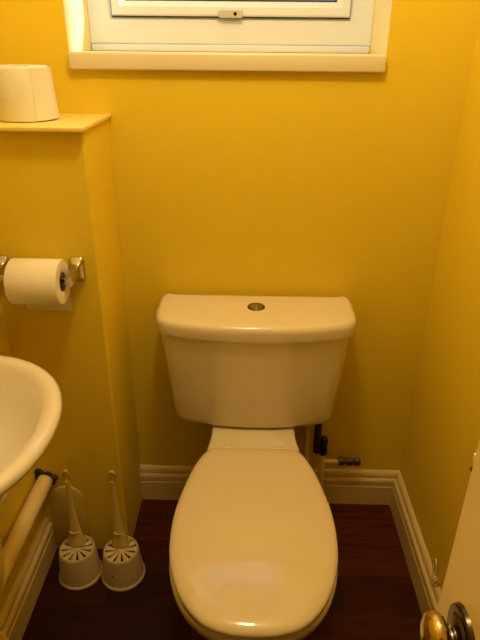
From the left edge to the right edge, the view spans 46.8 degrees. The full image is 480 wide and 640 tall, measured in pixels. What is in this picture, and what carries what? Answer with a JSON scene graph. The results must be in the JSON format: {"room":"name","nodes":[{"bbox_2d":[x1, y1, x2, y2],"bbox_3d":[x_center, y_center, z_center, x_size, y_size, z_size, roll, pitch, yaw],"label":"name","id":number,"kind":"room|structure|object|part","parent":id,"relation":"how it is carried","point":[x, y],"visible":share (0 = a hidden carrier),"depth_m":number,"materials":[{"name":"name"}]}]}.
{"room":"bathroom","nodes":[
{"label":"bathroom","id":0,"kind":"room"},
{"bbox_2d":[0,58,43,612],"bbox_3d":[-0.605,-0.141,0.659,0.120,2.250,1.920,1,26,1],"label":"wall","id":1,"kind":"structure","parent":0,"point":[13,503],"depth_m":1.33,"materials":[{"name":"yellow paint"}]},
{"bbox_2d":[0,516,56,639],"bbox_3d":[-0.549,0.918,0.916,0.020,0.124,1.443,1,26,1],"label":"baseboard","id":2,"kind":"structure","parent":1,"relation":"attached to","point":[15,615],"depth_m":1.40,"materials":[{"name":"beige paint"}]},
{"bbox_2d":[0,468,57,598],"bbox_3d":[-0.487,0.397,1.220,0.115,0.335,0.441,1,26,1],"label":"pipe","id":3,"kind":"object","parent":1,"relation":"attached to","point":[11,550],"visible":1,"depth_m":1.31,"materials":[{"name":"plastic"}]},
{"bbox_2d":[0,355,62,504],"bbox_3d":[-0.422,0.220,0.907,0.248,0.256,0.470,1,26,1],"label":"basin","id":4,"kind":"object","parent":1,"relation":"attached to","point":[31,403],"visible":1,"depth_m":1.00,"materials":[{"name":"beige ceramic"}]},
{"bbox_2d":[0,119,141,548],"bbox_3d":[-0.422,0.095,1.432,0.228,1.144,0.216,1,26,1],"label":"wall","id":5,"kind":"structure","parent":0,"point":[58,192],"depth_m":1.28,"materials":[{"name":"yellow paint"}]},
{"bbox_2d":[0,255,85,286],"bbox_3d":[-0.436,-0.097,1.177,0.196,0.057,0.070,1,26,1],"label":"toilet roll holder","id":6,"kind":"object","parent":5,"relation":"attached to","point":[77,273],"visible":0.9,"depth_m":1.19,"materials":[{"name":"silver metal"}]},
{"bbox_2d":[4,258,72,310],"bbox_3d":[-0.424,-0.062,1.171,0.111,0.141,0.105,1,26,1],"label":"toilet roll","id":7,"kind":"object","parent":6,"relation":"on","point":[35,283],"visible":0.97,"depth_m":1.12,"materials":[{"name":"white paper"}]},
{"bbox_2d":[0,113,110,131],"bbox_3d":[-0.414,-0.417,1.165,0.234,0.009,0.240,1,26,1],"label":"shelf","id":8,"kind":"object","parent":5,"relation":"on","point":[66,122],"visible":0.71,"depth_m":1.10,"materials":[{"name":"yellow paint"}]},
{"bbox_2d":[0,65,58,121],"bbox_3d":[-0.441,-0.463,1.132,0.119,0.102,0.114,1,26,1],"label":"toilet roll","id":9,"kind":"object","parent":8,"relation":"on","point":[27,93],"visible":1,"depth_m":1.09,"materials":[{"name":"white paper"}]},
{"bbox_2d":[22,499,421,639],"bbox_3d":[-0.053,1.183,0.576,1.432,0.040,2.700,1,26,1],"label":"floor","id":10,"kind":"structure","parent":0,"point":[375,598],"depth_m":1.45,"materials":[{"name":"brown wood"}]},
{"bbox_2d":[0,631,7,639],"bbox_3d":[-0.480,0.741,1.095,0.088,0.283,0.088,1,26,1],"label":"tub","id":11,"kind":"object","parent":10,"relation":"on","point":[2,635],"visible":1,"depth_m":1.06,"materials":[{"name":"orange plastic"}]},
{"bbox_2d":[50,486,89,548],"bbox_3d":[-0.468,0.551,1.532,0.092,0.236,0.010,1,26,1],"label":"plate","id":12,"kind":"object","parent":10,"relation":"on","point":[58,498],"visible":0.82,"depth_m":1.51,"materials":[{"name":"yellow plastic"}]},
{"bbox_2d":[58,535,102,590],"bbox_3d":[-0.435,0.648,1.497,0.118,0.094,0.118,1,26,1],"label":"toilet brush holder","id":13,"kind":"object","parent":10,"relation":"on","point":[74,575],"visible":0.88,"depth_m":1.47,"materials":[{"name":"white plastic"}]},
{"bbox_2d":[62,469,85,546],"bbox_3d":[-0.436,0.492,1.441,0.046,0.240,0.039,10,28,18],"label":"toilet brush","id":14,"kind":"object","parent":13,"relation":"on","point":[76,538],"visible":1,"depth_m":1.46,"materials":[{"name":"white plastic"}]},
{"bbox_2d":[102,536,144,591],"bbox_3d":[-0.317,0.650,1.495,0.118,0.094,0.118,1,26,1],"label":"toilet brush holder","id":15,"kind":"object","parent":10,"relation":"on","point":[125,575],"visible":0.95,"depth_m":1.46,"materials":[{"name":"white plastic"}]},
{"bbox_2d":[108,470,128,547],"bbox_3d":[-0.318,0.494,1.440,0.046,0.240,0.039,10,28,18],"label":"toilet brush","id":16,"kind":"object","parent":15,"relation":"on","point":[120,539],"visible":1,"depth_m":1.46,"materials":[{"name":"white plastic"}]},
{"bbox_2d":[156,294,355,639],"bbox_3d":[0.030,0.411,1.278,0.492,0.723,0.734,1,26,1],"label":"toilet","id":17,"kind":"object","parent":10,"relation":"on","point":[253,546],"visible":1,"depth_m":1.28,"materials":[{"name":"beige ceramic"}]},
{"bbox_3d":[0.028,0.417,1.141,0.336,0.029,0.483,1,26,1],"label":"lid","id":18,"kind":"part","parent":17,"relation":"part of","materials":[{"name":"beige plastic"}]},
{"bbox_3d":[0.028,0.437,1.149,0.330,0.013,0.473,1,26,1],"label":"seat","id":19,"kind":"part","parent":17,"relation":"part of","materials":[{"name":"beige plastic"}]},
{"bbox_3d":[0.039,-0.007,1.364,0.492,0.044,0.197,1,26,1],"label":"cistern lid","id":20,"kind":"part","parent":17,"relation":"part of","materials":[{"name":"beige ceramic"}]},
{"bbox_2d":[303,425,311,462],"bbox_3d":[0.196,0.411,1.645,0.017,0.395,0.017,1,26,1],"label":"pipe","id":21,"kind":"object","parent":17,"relation":"attached to","point":[308,427],"visible":0.3,"depth_m":1.61,"materials":[{"name":"plastic"}]},
{"bbox_2d":[313,423,360,488],"bbox_3d":[0.284,0.414,1.641,0.146,0.395,0.029,-1,26,-3],"label":"supply pipe","id":22,"kind":"object","parent":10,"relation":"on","point":[320,443],"visible":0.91,"depth_m":1.63,"materials":[{"name":"plastic"}]},
{"bbox_2d":[0,0,479,469],"bbox_3d":[-0.011,-0.499,1.394,1.032,2.250,0.260,1,26,1],"label":"wall","id":23,"kind":"structure","parent":0,"point":[234,183],"depth_m":1.33,"materials":[{"name":"yellow paint"}]},
{"bbox_2d":[68,0,386,72],"bbox_3d":[-0.023,-0.964,1.153,0.692,0.805,0.275,1,26,1],"label":"window","id":24,"kind":"structure","parent":23,"relation":"in","point":[149,35],"depth_m":1.34,"materials":[{"name":"white plastic"}]},
{"bbox_3d":[-0.026,-0.617,1.320,0.690,0.036,0.265,1,26,1],"label":"sill","id":25,"kind":"part","parent":24,"relation":"part of","materials":[{"name":"beige paint"}]},
{"bbox_3d":[-0.024,-0.734,1.329,0.059,0.017,0.010,1,26,1],"label":"handle","id":26,"kind":"part","parent":24,"relation":"part of","materials":[{"name":"beige plastic"}]},
{"bbox_3d":[-0.024,-0.688,1.404,0.690,0.016,0.071,1,26,1],"label":"frame trim","id":27,"kind":"part","parent":24,"relation":"part of","materials":[{"name":"white plastic"}]},
{"bbox_3d":[-0.020,-1.033,1.234,0.692,0.752,0.070,1,26,1],"label":"frame","id":28,"kind":"part","parent":24,"relation":"part of","materials":[{"name":"white plastic"}]},
{"bbox_3d":[-0.019,-1.026,1.221,0.574,0.630,0.059,1,26,1],"label":"sash","id":29,"kind":"part","parent":24,"relation":"part of","materials":[{"name":"white plastic"}]},
{"bbox_2d":[140,465,398,504],"bbox_3d":[0.091,0.517,1.738,0.804,0.124,0.020,1,26,1],"label":"baseboard","id":30,"kind":"structure","parent":23,"relation":"attached to","point":[158,482],"depth_m":1.72,"materials":[{"name":"beige paint"}]},
{"bbox_2d":[400,17,479,591],"bbox_3d":[0.547,-0.121,0.641,0.120,2.250,1.920,1,26,1],"label":"wall","id":31,"kind":"structure","parent":0,"point":[442,438],"depth_m":1.29,"materials":[{"name":"yellow paint"}]},
{"bbox_2d":[390,470,440,614],"bbox_3d":[0.465,0.888,0.998,0.020,0.124,1.660,1,26,1],"label":"baseboard","id":32,"kind":"structure","parent":31,"relation":"attached to","point":[419,564],"depth_m":1.50,"materials":[{"name":"beige paint"}]},
{"bbox_2d":[431,558,439,585],"bbox_3d":[0.476,0.615,1.355,0.016,0.050,0.052,1,26,1],"label":"cord","id":33,"kind":"object","parent":32,"relation":"on","point":[434,578],"visible":1,"depth_m":1.35,"materials":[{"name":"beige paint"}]},
{"bbox_3d":[-0.051,0.322,-0.264,1.032,2.250,0.120,1,26,1],"label":"wall","id":34,"kind":"structure","parent":0,"visible":0},
{"bbox_2d":[419,440,479,639],"bbox_3d":[0.198,0.264,0.170,0.073,1.957,0.708,1,26,1],"label":"door","id":35,"kind":"structure","parent":34,"relation":"in","point":[457,614],"depth_m":0.50,"materials":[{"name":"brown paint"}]},
{"bbox_3d":[0.177,0.291,0.506,0.022,0.048,0.048,1,26,1],"label":"knob","id":36,"kind":"part","parent":35,"relation":"part of","materials":[{"name":"gold metal"}]},
{"bbox_3d":[0.199,0.291,0.505,0.010,0.062,0.062,1,26,1],"label":"handle","id":37,"kind":"part","parent":35,"relation":"part of","materials":[{"name":"gold metal"}]}
]}

